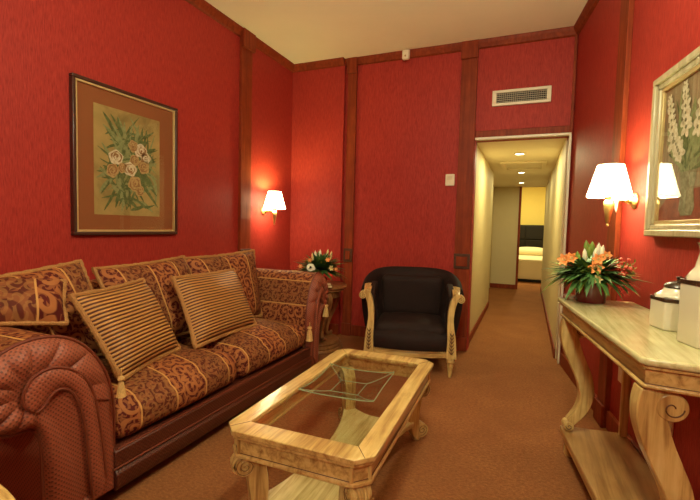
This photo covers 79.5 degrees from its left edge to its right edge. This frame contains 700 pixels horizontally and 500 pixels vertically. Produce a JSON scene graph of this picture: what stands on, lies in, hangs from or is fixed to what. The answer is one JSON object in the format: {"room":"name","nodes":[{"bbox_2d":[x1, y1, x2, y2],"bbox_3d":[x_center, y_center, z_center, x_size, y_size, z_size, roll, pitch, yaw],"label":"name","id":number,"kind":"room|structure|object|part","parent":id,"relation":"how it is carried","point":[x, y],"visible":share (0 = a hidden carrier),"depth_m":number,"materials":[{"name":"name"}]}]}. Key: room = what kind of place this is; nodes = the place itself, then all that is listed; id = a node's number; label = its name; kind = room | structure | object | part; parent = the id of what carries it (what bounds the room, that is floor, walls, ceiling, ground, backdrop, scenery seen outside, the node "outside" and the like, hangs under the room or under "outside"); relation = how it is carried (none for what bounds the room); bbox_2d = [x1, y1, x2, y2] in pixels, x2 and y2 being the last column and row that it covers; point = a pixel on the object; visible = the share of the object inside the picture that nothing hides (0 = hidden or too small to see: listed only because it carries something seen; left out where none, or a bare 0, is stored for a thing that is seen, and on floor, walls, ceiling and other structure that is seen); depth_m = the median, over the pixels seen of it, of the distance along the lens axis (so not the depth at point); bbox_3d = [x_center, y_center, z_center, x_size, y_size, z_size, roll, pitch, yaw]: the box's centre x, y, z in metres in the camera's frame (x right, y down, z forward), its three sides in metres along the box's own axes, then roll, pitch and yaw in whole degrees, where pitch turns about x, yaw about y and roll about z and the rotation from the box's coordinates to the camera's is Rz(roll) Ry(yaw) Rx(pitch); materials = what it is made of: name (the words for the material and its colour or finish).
{"room":"hotel room","nodes":[
{"label":"hotel room","id":0,"kind":"room"},
{"bbox_2d":[0,0,292,279],"bbox_3d":[-1.945,-0.424,1.704,0.120,2.850,6.694,3,4,23],"label":"wall","id":1,"kind":"structure","parent":0,"point":[171,53],"depth_m":2.79,"materials":[{"name":"red paint"}]},
{"bbox_2d":[69,72,177,234],"bbox_3d":[-1.423,-0.554,2.731,0.032,0.910,0.770,3,4,23],"label":"framed picture","id":2,"kind":"object","parent":1,"relation":"attached to","point":[124,144],"visible":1,"depth_m":2.66,"materials":[{"name":"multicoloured paper"}]},
{"bbox_2d":[185,0,293,72],"bbox_3d":[-1.843,-1.807,1.573,0.045,0.070,6.409,3,4,23],"label":"trim","id":3,"kind":"structure","parent":1,"relation":"attached to","point":[203,6],"depth_m":3.56,"materials":[{"name":"brown wood"}]},
{"bbox_2d":[238,36,251,250],"bbox_3d":[-0.960,-0.520,3.835,0.030,2.850,0.150,3,4,23],"label":"trim","id":4,"kind":"structure","parent":1,"relation":"attached to","point":[245,64],"depth_m":3.79,"materials":[{"name":"brown wood"}]},
{"bbox_2d":[242,28,255,52],"bbox_3d":[-0.899,-1.864,3.747,0.030,0.155,0.170,3,4,23],"label":"trim","id":5,"kind":"structure","parent":1,"relation":"attached to","point":[248,38],"depth_m":3.73,"materials":[{"name":"brown wood"}]},
{"bbox_2d":[261,191,285,224],"bbox_3d":[-0.742,-0.408,4.101,0.235,0.327,0.220,3,4,23],"label":"wall lamp","id":6,"kind":"object","parent":1,"relation":"attached to","point":[274,201],"visible":1,"depth_m":4.03,"materials":[{"name":"white fabric"}]},
{"bbox_3d":[-0.733,-0.485,4.094,0.216,0.168,0.216,3,4,23],"label":"lamp shade","id":7,"kind":"part","parent":6,"relation":"part of","materials":[{"name":"white fabric"}]},
{"bbox_2d":[290,63,346,333],"bbox_3d":[-0.359,-0.543,4.510,0.611,2.850,0.044,3,4,23],"label":"wall","id":8,"kind":"structure","parent":0,"point":[319,95],"depth_m":4.46,"materials":[{"name":"red paint"}]},
{"bbox_2d":[293,57,344,72],"bbox_3d":[-0.342,-1.929,4.390,0.611,0.070,0.045,3,4,23],"label":"trim","id":9,"kind":"structure","parent":8,"relation":"attached to","point":[335,62],"depth_m":4.37,"materials":[{"name":"brown wood"}]},
{"bbox_2d":[96,281,606,499],"bbox_3d":[1.573,0.948,5.128,5.400,0.100,15.620,3,4,23],"label":"floor","id":10,"kind":"structure","parent":0,"point":[494,433],"depth_m":2.40,"materials":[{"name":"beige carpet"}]},
{"bbox_2d":[0,484,15,499],"bbox_3d":[-0.993,0.703,0.519,0.739,0.792,0.848,3,4,23],"label":"armchair","id":11,"kind":"object","parent":10,"relation":"on","point":[5,494],"visible":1,"depth_m":0.74,"materials":[{"name":"beige wood"}]},
{"bbox_2d":[0,268,328,499],"bbox_3d":[-1.033,0.579,2.521,0.933,0.800,2.438,3,4,23],"label":"sofa","id":12,"kind":"object","parent":10,"relation":"on","point":[69,430],"visible":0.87,"depth_m":1.77,"materials":[{"name":"brown fabric"}]},
{"bbox_3d":[-1.447,0.619,1.651,0.830,0.679,0.498,3,4,23],"label":"arm","id":13,"kind":"part","parent":12,"relation":"part of","materials":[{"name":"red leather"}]},
{"bbox_2d":[0,278,68,327],"bbox_3d":[-1.331,0.222,1.676,0.232,0.212,0.402,4,4,43],"label":"cushion","id":14,"kind":"object","parent":12,"relation":"on","point":[39,302],"visible":0.99,"depth_m":1.70,"materials":[{"name":"red fabric"}]},
{"bbox_2d":[0,259,103,356],"bbox_3d":[-1.412,0.307,1.906,0.255,0.495,0.737,3,4,23],"label":"cushion","id":15,"kind":"object","parent":12,"relation":"on","point":[74,272],"visible":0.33,"depth_m":1.98,"materials":[{"name":"red fabric"}]},
{"bbox_3d":[-1.040,0.639,1.479,0.055,0.679,0.498,3,4,23],"label":"arm","id":16,"kind":"part","parent":12,"relation":"part of","materials":[{"name":"brown leather"}]},
{"bbox_3d":[-1.371,0.536,2.698,0.170,0.750,2.250,3,4,23],"label":"frame","id":17,"kind":"part","parent":12,"relation":"part of","materials":[{"name":"brown fabric"}]},
{"bbox_2d":[67,278,180,382],"bbox_3d":[-1.082,0.374,2.074,0.265,0.408,0.541,2,3,8],"label":"throw pillow","id":18,"kind":"object","parent":12,"relation":"on","point":[126,321],"visible":0.97,"depth_m":1.96,"materials":[{"name":"gold fabric"}]},
{"bbox_2d":[91,255,190,336],"bbox_3d":[-1.151,0.294,2.529,0.270,0.486,0.692,3,4,23],"label":"cushion","id":19,"kind":"object","parent":12,"relation":"on","point":[157,274],"visible":0.4,"depth_m":2.48,"materials":[{"name":"red fabric"}]},
{"bbox_2d":[99,343,236,438],"bbox_3d":[-1.119,0.665,2.222,0.768,0.246,0.804,3,4,23],"label":"seat cushion","id":20,"kind":"object","parent":12,"relation":"on","point":[176,387],"depth_m":2.01,"materials":[{"name":"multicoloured fabric"}]},
{"bbox_3d":[-0.637,0.857,2.462,0.052,0.172,1.650,3,4,23],"label":"rail","id":21,"kind":"part","parent":12,"relation":"part of","materials":[{"name":"brown wood"}]},
{"bbox_2d":[170,268,256,349],"bbox_3d":[-0.854,0.343,2.705,0.282,0.403,0.661,3,4,23],"label":"throw pillow","id":22,"kind":"object","parent":12,"relation":"on","point":[215,306],"visible":0.99,"depth_m":2.56,"materials":[{"name":"beige fabric"}]},
{"bbox_2d":[182,249,262,317],"bbox_3d":[-0.889,0.275,3.066,0.239,0.535,0.686,3,4,31],"label":"cushion","id":23,"kind":"object","parent":12,"relation":"on","point":[243,262],"visible":0.52,"depth_m":3.11,"materials":[{"name":"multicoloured fabric"}]},
{"bbox_2d":[176,317,304,377],"bbox_3d":[-0.805,0.631,2.962,0.768,0.246,0.798,3,4,23],"label":"seat cushion","id":24,"kind":"object","parent":12,"relation":"on","point":[264,348],"depth_m":2.73,"materials":[{"name":"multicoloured fabric"}]},
{"bbox_3d":[-0.660,0.517,3.504,0.830,0.712,0.320,3,4,23],"label":"arm","id":25,"kind":"part","parent":12,"relation":"part of","materials":[{"name":"brown fabric"}]},
{"bbox_3d":[-0.253,0.537,3.333,0.055,0.712,0.320,3,4,23],"label":"arm","id":26,"kind":"part","parent":12,"relation":"part of","materials":[{"name":"brown leather"}]},
{"bbox_2d":[229,349,433,499],"bbox_3d":[-0.003,0.829,1.917,0.566,0.422,1.106,3,3,22],"label":"coffee table","id":27,"kind":"object","parent":10,"relation":"on","point":[344,466],"visible":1,"depth_m":1.60,"materials":[{"name":"beige wood"}]},
{"bbox_3d":[-0.353,0.880,1.560,0.096,0.329,0.072,0,4,-23],"label":"leg","id":28,"kind":"part","parent":27,"relation":"part of","materials":[{"name":"beige wood"}]},
{"bbox_2d":[268,408,413,499],"bbox_3d":[-0.005,0.941,1.923,0.408,0.027,0.947,3,3,22],"label":"shelf","id":29,"kind":"object","parent":27,"relation":"attached to","point":[354,425],"depth_m":1.72,"materials":[{"name":"beige wood"}]},
{"bbox_3d":[0.005,0.897,1.419,0.072,0.329,0.096,0,4,-23],"label":"leg","id":30,"kind":"part","parent":27,"relation":"part of","materials":[{"name":"beige wood"}]},
{"bbox_2d":[298,363,393,401],"bbox_3d":[-0.004,0.598,1.877,0.328,0.046,0.361,3,3,19],"label":"glass platter","id":31,"kind":"object","parent":27,"relation":"on","point":[330,363],"visible":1,"depth_m":1.83,"materials":[{"name":"clear glass"}]},
{"bbox_3d":[-0.012,0.841,2.419,0.072,0.329,0.096,0,4,-23],"label":"leg","id":32,"kind":"part","parent":27,"relation":"part of","materials":[{"name":"beige wood"}]},
{"bbox_3d":[0.346,0.858,2.278,0.096,0.329,0.072,0,4,-23],"label":"leg","id":33,"kind":"part","parent":27,"relation":"part of","materials":[{"name":"beige wood"}]},
{"bbox_2d":[318,280,346,354],"bbox_3d":[-0.341,0.612,3.978,0.610,0.605,0.608,3,4,23],"label":"side table","id":34,"kind":"object","parent":10,"relation":"on","point":[329,343],"visible":0.41,"depth_m":3.85,"materials":[{"name":"brown wood"}]},
{"bbox_2d":[296,250,345,281],"bbox_3d":[-0.279,0.150,3.894,0.547,0.330,0.508,-2,5,-44],"label":"flower arrangement","id":35,"kind":"object","parent":34,"relation":"on","point":[316,262],"visible":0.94,"depth_m":3.82,"materials":[{"name":"green plant"}]},
{"bbox_3d":[-0.222,0.608,3.811,0.045,0.467,0.163,-1,4,-36],"label":"leg","id":36,"kind":"part","parent":34,"relation":"part of","materials":[{"name":"brown wood"}]},
{"bbox_3d":[-0.174,0.593,4.095,0.163,0.467,0.045,-1,4,-36],"label":"leg","id":37,"kind":"part","parent":34,"relation":"part of","materials":[{"name":"brown wood"}]},
{"bbox_2d":[359,266,464,377],"bbox_3d":[0.518,0.567,3.588,0.848,0.792,0.739,2,3,9],"label":"armchair","id":38,"kind":"object","parent":10,"relation":"on","point":[415,312],"visible":0.99,"depth_m":3.44,"materials":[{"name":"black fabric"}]},
{"bbox_3d":[0.146,0.309,3.441,0.079,0.050,0.275,2,3,9],"label":"arm","id":39,"kind":"part","parent":38,"relation":"part of","materials":[{"name":"beige wood"}]},
{"bbox_3d":[0.154,0.550,3.376,0.100,0.522,0.154,2,3,9],"label":"arm","id":40,"kind":"part","parent":38,"relation":"part of","materials":[{"name":"beige wood"}]},
{"bbox_3d":[0.188,0.526,3.477,0.050,0.519,0.270,2,3,9],"label":"arm panel","id":41,"kind":"part","parent":38,"relation":"part of","materials":[{"name":"black fabric"}]},
{"bbox_3d":[0.460,0.778,3.261,0.581,0.011,0.055,2,3,9],"label":"nail trim","id":42,"kind":"part","parent":38,"relation":"part of","materials":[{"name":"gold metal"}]},
{"bbox_3d":[0.486,0.696,3.416,0.590,0.172,0.358,2,3,9],"label":"seat","id":43,"kind":"part","parent":38,"relation":"part of","materials":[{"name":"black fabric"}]},
{"bbox_3d":[0.463,0.804,3.291,0.610,0.044,0.090,2,3,9],"label":"rail","id":44,"kind":"part","parent":38,"relation":"part of","materials":[{"name":"beige wood"}]},
{"bbox_3d":[0.506,0.660,3.532,0.570,0.236,0.475,2,3,9],"label":"seat","id":45,"kind":"part","parent":38,"relation":"part of","materials":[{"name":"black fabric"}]},
{"bbox_3d":[0.542,0.477,3.724,0.848,0.627,0.454,2,3,9],"label":"backrest","id":46,"kind":"part","parent":38,"relation":"part of","materials":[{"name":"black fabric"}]},
{"bbox_3d":[0.800,0.547,3.381,0.050,0.519,0.270,2,3,9],"label":"arm panel","id":47,"kind":"part","parent":38,"relation":"part of","materials":[{"name":"beige wood"}]},
{"bbox_3d":[0.772,0.908,3.247,0.066,0.152,0.066,2,3,9],"label":"leg","id":48,"kind":"part","parent":38,"relation":"part of","materials":[{"name":"beige wood"}]},
{"bbox_3d":[0.800,0.572,3.275,0.100,0.522,0.154,2,3,9],"label":"arm","id":49,"kind":"part","parent":38,"relation":"part of","materials":[{"name":"beige wood"}]},
{"bbox_3d":[0.843,0.332,3.332,0.079,0.050,0.275,2,3,9],"label":"arm","id":50,"kind":"part","parent":38,"relation":"part of","materials":[{"name":"beige wood"}]},
{"bbox_2d":[518,225,543,282],"bbox_3d":[4.294,0.018,10.378,1.950,1.300,2.240,3,4,23],"label":"bed","id":51,"kind":"object","parent":10,"relation":"on","point":[531,236],"visible":0.23,"depth_m":10.60,"materials":[{"name":"fabric"}]},
{"bbox_3d":[4.258,0.385,10.334,1.750,0.470,2.100,3,4,23],"label":"mattress","id":52,"kind":"part","parent":51,"relation":"part of","materials":[{"name":"beige fabric"}]},
{"bbox_2d":[519,247,542,255],"bbox_3d":[4.662,0.029,10.853,0.679,0.215,0.499,3,4,23],"label":"pillow","id":53,"kind":"object","parent":51,"relation":"on","point":[528,251],"depth_m":10.64,"materials":[{"name":"beige fabric"}]},
{"bbox_3d":[4.690,-0.283,11.270,1.900,0.700,0.025,3,4,23],"label":"headboard panel","id":54,"kind":"part","parent":51,"relation":"part of","materials":[{"name":"leather"}]},
{"bbox_3d":[4.708,-0.027,11.353,1.950,1.300,0.120,3,4,23],"label":"headboard","id":55,"kind":"part","parent":51,"relation":"part of","materials":[{"name":"leather"}]},
{"bbox_2d":[558,297,699,499],"bbox_3d":[1.105,0.683,1.639,0.354,0.800,1.169,2,3,15],"label":"console table","id":56,"kind":"object","parent":10,"relation":"on","point":[662,367],"visible":0.98,"depth_m":1.58,"materials":[{"name":"beige wood"}]},
{"bbox_2d":[564,294,574,298],"bbox_3d":[1.133,0.241,2.174,0.056,0.022,0.056,3,4,23],"label":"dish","id":57,"kind":"object","parent":56,"relation":"on","point":[571,296],"visible":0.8,"depth_m":2.15,"materials":[{"name":"clear glass"}]},
{"bbox_3d":[1.144,0.618,2.134,0.163,0.535,0.058,2,3,15],"label":"leg","id":58,"kind":"part","parent":56,"relation":"part of","materials":[{"name":"beige wood"}]},
{"bbox_2d":[540,240,650,303],"bbox_3d":[1.199,0.104,2.087,0.464,0.309,0.456,0,4,-27],"label":"flower arrangement","id":59,"kind":"object","parent":56,"relation":"on","point":[589,276],"visible":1,"depth_m":2.03,"materials":[{"name":"green plant"}]},
{"bbox_3d":[1.201,0.208,2.099,0.138,0.100,0.138,3,4,23],"label":"pot","id":60,"kind":"part","parent":59,"relation":"part of","materials":[{"name":"brown ceramic"}]},
{"bbox_2d":[560,425,659,499],"bbox_3d":[1.102,0.963,1.641,0.297,0.030,1.094,2,3,15],"label":"shelf","id":61,"kind":"object","parent":56,"relation":"attached to","point":[611,468],"depth_m":1.83,"materials":[{"name":"brown wood"}]},
{"bbox_3d":[1.367,0.642,2.082,0.035,0.575,0.025,2,3,15],"label":"post","id":62,"kind":"part","parent":56,"relation":"part of","materials":[{"name":"beige wood"}]},
{"bbox_3d":[1.119,0.312,1.617,0.342,0.012,1.149,2,3,15],"label":"moulding","id":63,"kind":"part","parent":56,"relation":"part of","materials":[{"name":"beige wood"}]},
{"bbox_3d":[1.118,0.368,1.620,0.340,0.012,1.145,2,3,15],"label":"apron moulding","id":64,"kind":"part","parent":56,"relation":"part of","materials":[{"name":"beige wood"}]},
{"bbox_3d":[0.901,0.663,1.222,0.163,0.535,0.058,2,3,15],"label":"leg","id":65,"kind":"part","parent":56,"relation":"part of","materials":[{"name":"beige wood"}]},
{"bbox_2d":[649,276,684,331],"bbox_3d":[1.206,0.192,1.542,0.169,0.195,0.174,2,3,6],"label":"lidded jar","id":66,"kind":"object","parent":56,"relation":"on","point":[664,304],"visible":0.62,"depth_m":1.51,"materials":[{"name":"beige ceramic"}]},
{"bbox_3d":[1.208,0.117,1.537,0.100,0.045,0.100,2,3,6],"label":"lid","id":67,"kind":"part","parent":66,"relation":"part of","materials":[{"name":"silver metal"}]},
{"bbox_2d":[677,243,699,348],"bbox_3d":[1.141,0.141,1.306,0.184,0.322,0.191,2,3,6],"label":"jar","id":68,"kind":"object","parent":56,"relation":"on","point":[688,328],"visible":1,"depth_m":1.31,"materials":[{"name":"beige ceramic"}]},
{"bbox_2d":[205,0,587,63],"bbox_3d":[-0.135,-1.810,0.873,3.973,0.100,6.694,3,4,23],"label":"ceiling","id":69,"kind":"structure","parent":0,"point":[301,31],"depth_m":3.48,"materials":[{"name":"beige paint"}]},
{"bbox_2d":[340,37,577,349],"bbox_3d":[0.713,-0.496,4.147,2.871,2.850,0.120,3,4,23],"label":"wall","id":70,"kind":"structure","parent":0,"point":[408,111],"depth_m":4.07,"materials":[{"name":"red paint"}]},
{"bbox_2d":[320,322,365,336],"bbox_3d":[0.141,0.851,4.352,1.779,0.110,0.063,3,4,23],"label":"baseboard","id":71,"kind":"structure","parent":70,"relation":"attached to","point":[356,330],"depth_m":4.41,"materials":[{"name":"brown wood"}]},
{"bbox_2d":[341,323,350,335],"bbox_3d":[-0.043,0.832,4.420,0.101,0.130,0.020,3,4,23],"label":"trim","id":72,"kind":"structure","parent":70,"relation":"attached to","point":[345,327],"depth_m":4.41,"materials":[{"name":"brown wood"}]},
{"bbox_2d":[343,248,351,261],"bbox_3d":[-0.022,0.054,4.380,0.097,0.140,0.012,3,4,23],"label":"trim","id":73,"kind":"structure","parent":70,"relation":"attached to","point":[345,249],"depth_m":4.37,"materials":[{"name":"brown wood"}]},
{"bbox_2d":[342,64,357,334],"bbox_3d":[0.000,-0.526,4.367,0.093,2.850,0.030,3,4,23],"label":"trim","id":74,"kind":"structure","parent":70,"relation":"attached to","point":[352,78],"depth_m":4.35,"materials":[{"name":"brown wood"}]},
{"bbox_2d":[347,57,356,73],"bbox_3d":[0.023,-1.870,4.265,0.105,0.155,0.025,3,4,23],"label":"trim","id":75,"kind":"structure","parent":70,"relation":"attached to","point":[351,62],"depth_m":4.25,"materials":[{"name":"brown wood"}]},
{"bbox_2d":[402,49,409,59],"bbox_3d":[0.535,-1.865,4.014,0.068,0.100,0.058,3,4,23],"label":"detector","id":76,"kind":"object","parent":70,"relation":"attached to","point":[405,53],"visible":1,"depth_m":3.99,"materials":[{"name":"beige plastic"}]},
{"bbox_2d":[445,174,454,185],"bbox_3d":[0.942,-0.660,3.966,0.084,0.110,0.021,3,4,23],"label":"thermostat","id":77,"kind":"object","parent":70,"relation":"attached to","point":[450,178],"visible":1,"depth_m":3.96,"materials":[{"name":"beige plastic"}]},
{"bbox_2d":[345,26,575,66],"bbox_3d":[0.928,-1.869,3.903,2.110,0.070,0.045,3,4,23],"label":"trim","id":78,"kind":"structure","parent":70,"relation":"attached to","point":[564,32],"depth_m":3.78,"materials":[{"name":"brown wood"}]},
{"bbox_2d":[455,336,466,351],"bbox_3d":[1.022,0.884,3.971,0.150,0.130,0.020,3,4,23],"label":"trim","id":79,"kind":"structure","parent":70,"relation":"attached to","point":[461,342],"depth_m":3.95,"materials":[{"name":"brown wood"}]},
{"bbox_2d":[453,253,469,268],"bbox_3d":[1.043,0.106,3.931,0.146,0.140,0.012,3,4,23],"label":"trim","id":80,"kind":"structure","parent":70,"relation":"attached to","point":[455,255],"depth_m":3.92,"materials":[{"name":"brown wood"}]},
{"bbox_2d":[454,58,477,337],"bbox_3d":[1.066,-0.474,3.917,0.142,2.850,0.030,3,4,23],"label":"trim","id":81,"kind":"structure","parent":70,"relation":"attached to","point":[469,73],"depth_m":3.89,"materials":[{"name":"brown wood"}]},
{"bbox_2d":[461,39,478,59],"bbox_3d":[1.089,-1.818,3.816,0.154,0.155,0.025,3,4,23],"label":"trim","id":82,"kind":"structure","parent":70,"relation":"attached to","point":[469,49],"depth_m":3.80,"materials":[{"name":"brown wood"}]},
{"bbox_2d":[492,85,551,106],"bbox_3d":[1.503,-1.349,3.696,0.480,0.136,0.022,3,4,23],"label":"air vent","id":83,"kind":"object","parent":70,"relation":"in","point":[541,94],"visible":1,"depth_m":3.69,"materials":[{"name":"beige plastic"}]},
{"bbox_2d":[475,125,569,137],"bbox_3d":[1.507,-1.040,3.711,0.773,0.060,0.018,3,4,23],"label":"trim","id":84,"kind":"structure","parent":70,"relation":"attached to","point":[554,129],"depth_m":3.69,"materials":[{"name":"brown wood"}]},
{"bbox_2d":[475,132,571,363],"bbox_3d":[1.489,-0.021,3.769,0.787,1.983,0.050,3,4,23],"label":"trim","id":85,"kind":"structure","parent":70,"relation":"attached to","point":[569,134],"depth_m":3.61,"materials":[{"name":"beige wood"}]},
{"bbox_2d":[560,34,577,351],"bbox_3d":[1.856,-0.436,3.588,0.020,2.850,0.022,3,4,23],"label":"trim","id":86,"kind":"structure","parent":70,"relation":"attached to","point":[576,35],"depth_m":3.53,"materials":[{"name":"brown wood"}]},
{"bbox_2d":[469,145,493,333],"bbox_3d":[1.586,-0.098,5.152,0.080,1.985,2.376,3,4,23],"label":"wall","id":87,"kind":"structure","parent":0,"point":[482,213],"depth_m":4.94,"materials":[{"name":"beige paint"}]},
{"bbox_2d":[469,301,488,342],"bbox_3d":[1.604,0.853,5.188,0.012,0.085,2.376,3,4,23],"label":"baseboard","id":88,"kind":"structure","parent":87,"relation":"attached to","point":[481,316],"depth_m":4.93,"materials":[{"name":"brown wood"}]},
{"bbox_2d":[489,186,493,287],"bbox_3d":[2.349,-0.204,7.376,0.100,1.985,2.180,3,4,23],"label":"wall","id":89,"kind":"structure","parent":0,"point":[493,186],"depth_m":8.25,"materials":[{"name":"beige paint"}]},
{"bbox_2d":[490,187,519,284],"bbox_3d":[3.027,-0.498,8.315,0.592,2.500,0.100,3,4,23],"label":"wall","id":90,"kind":"structure","parent":0,"point":[506,199],"depth_m":8.27,"materials":[{"name":"beige paint"}]},
{"bbox_2d":[490,283,514,288],"bbox_3d":[3.021,0.712,8.312,0.492,0.085,0.012,3,4,23],"label":"baseboard","id":91,"kind":"structure","parent":90,"relation":"attached to","point":[495,285],"depth_m":8.31,"materials":[{"name":"brown wood"}]},
{"bbox_2d":[515,187,521,288],"bbox_3d":[3.291,-0.228,8.215,0.040,1.985,0.140,3,4,23],"label":"trim","id":92,"kind":"structure","parent":90,"relation":"attached to","point":[520,193],"depth_m":8.15,"materials":[{"name":"brown wood"}]},
{"bbox_2d":[477,138,565,186],"bbox_3d":[2.377,-1.160,5.991,1.220,0.080,4.626,3,4,23],"label":"ceiling","id":93,"kind":"structure","parent":0,"point":[549,150],"depth_m":4.92,"materials":[{"name":"beige paint"}]},
{"bbox_2d":[500,160,546,170],"bbox_3d":[2.228,-1.080,5.403,0.530,0.020,0.670,3,4,23],"label":"trim","id":94,"kind":"structure","parent":93,"relation":"attached to","point":[544,163],"depth_m":5.26,"materials":[{"name":"beige paint"}]},
{"bbox_2d":[520,187,545,224],"bbox_3d":[5.028,-0.633,11.591,3.200,2.500,0.100,3,4,23],"label":"wall","id":95,"kind":"structure","parent":0,"point":[533,198],"depth_m":11.52,"materials":[{"name":"yellow paint"}]},
{"bbox_2d":[541,138,567,358],"bbox_3d":[2.813,-0.106,5.855,0.080,1.985,4.626,3,4,23],"label":"wall","id":96,"kind":"structure","parent":0,"point":[556,185],"depth_m":4.64,"materials":[{"name":"beige paint"}]},
{"bbox_2d":[540,287,554,357],"bbox_3d":[2.747,0.840,5.926,0.012,0.085,4.626,3,4,23],"label":"baseboard","id":97,"kind":"structure","parent":96,"relation":"attached to","point":[544,306],"depth_m":4.76,"materials":[{"name":"brown wood"}]},
{"bbox_2d":[561,0,699,499],"bbox_3d":[1.090,-0.276,0.424,0.119,2.850,6.535,2,3,15],"label":"wall","id":98,"kind":"structure","parent":0,"point":[665,32],"depth_m":2.26,"materials":[{"name":"red paint"}]},
{"bbox_2d":[559,352,596,409],"bbox_3d":[1.684,0.959,3.125,0.018,0.110,1.075,2,3,15],"label":"baseboard","id":99,"kind":"structure","parent":98,"relation":"attached to","point":[563,362],"depth_m":3.36,"materials":[{"name":"brown wood"}]},
{"bbox_2d":[574,0,599,35],"bbox_3d":[1.048,-1.667,0.375,0.045,0.070,6.518,2,3,15],"label":"trim","id":100,"kind":"structure","parent":98,"relation":"attached to","point":[590,5],"depth_m":3.23,"materials":[{"name":"brown wood"}]},
{"bbox_2d":[593,397,604,427],"bbox_3d":[1.500,0.977,2.540,0.017,0.130,0.152,2,3,15],"label":"trim","id":101,"kind":"structure","parent":98,"relation":"attached to","point":[598,407],"depth_m":2.51,"materials":[{"name":"brown wood"}]},
{"bbox_2d":[586,163,638,225],"bbox_3d":[1.388,-0.289,2.240,0.235,0.327,0.220,2,3,15],"label":"wall lamp","id":102,"kind":"object","parent":98,"relation":"attached to","point":[610,182],"visible":1,"depth_m":2.18,"materials":[{"name":"white fabric"}]},
{"bbox_3d":[1.382,-0.367,2.237,0.216,0.168,0.216,2,3,15],"label":"lamp shade","id":103,"kind":"part","parent":102,"relation":"part of","materials":[{"name":"white fabric"}]},
{"bbox_3d":[1.430,-0.262,2.230,0.108,0.028,0.028,2,3,15],"label":"arm","id":104,"kind":"part","parent":102,"relation":"part of","materials":[{"name":"gold metal"}]},
{"bbox_2d":[597,0,634,427],"bbox_3d":[1.556,-0.379,2.457,0.028,2.850,0.141,2,3,15],"label":"trim","id":105,"kind":"structure","parent":98,"relation":"attached to","point":[627,6],"depth_m":2.42,"materials":[{"name":"brown wood"}]},
{"bbox_2d":[618,367,621,382],"bbox_3d":[1.479,0.670,2.295,0.012,0.110,0.076,2,3,15],"label":"wall outlet","id":106,"kind":"object","parent":98,"relation":"attached to","point":[619,368],"visible":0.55,"depth_m":2.30,"materials":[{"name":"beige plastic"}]},
{"bbox_2d":[606,411,646,462],"bbox_3d":[0.830,1.119,-0.079,0.018,0.110,5.262,2,3,15],"label":"baseboard","id":107,"kind":"structure","parent":98,"relation":"attached to","point":[612,424],"depth_m":2.33,"materials":[{"name":"brown wood"}]},
{"bbox_2d":[643,46,699,237],"bbox_3d":[1.295,-0.402,1.490,0.041,0.722,1.020,2,3,15],"label":"framed picture","id":108,"kind":"object","parent":98,"relation":"attached to","point":[672,205],"visible":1,"depth_m":1.78,"materials":[{"name":"beige wood"}]}
]}

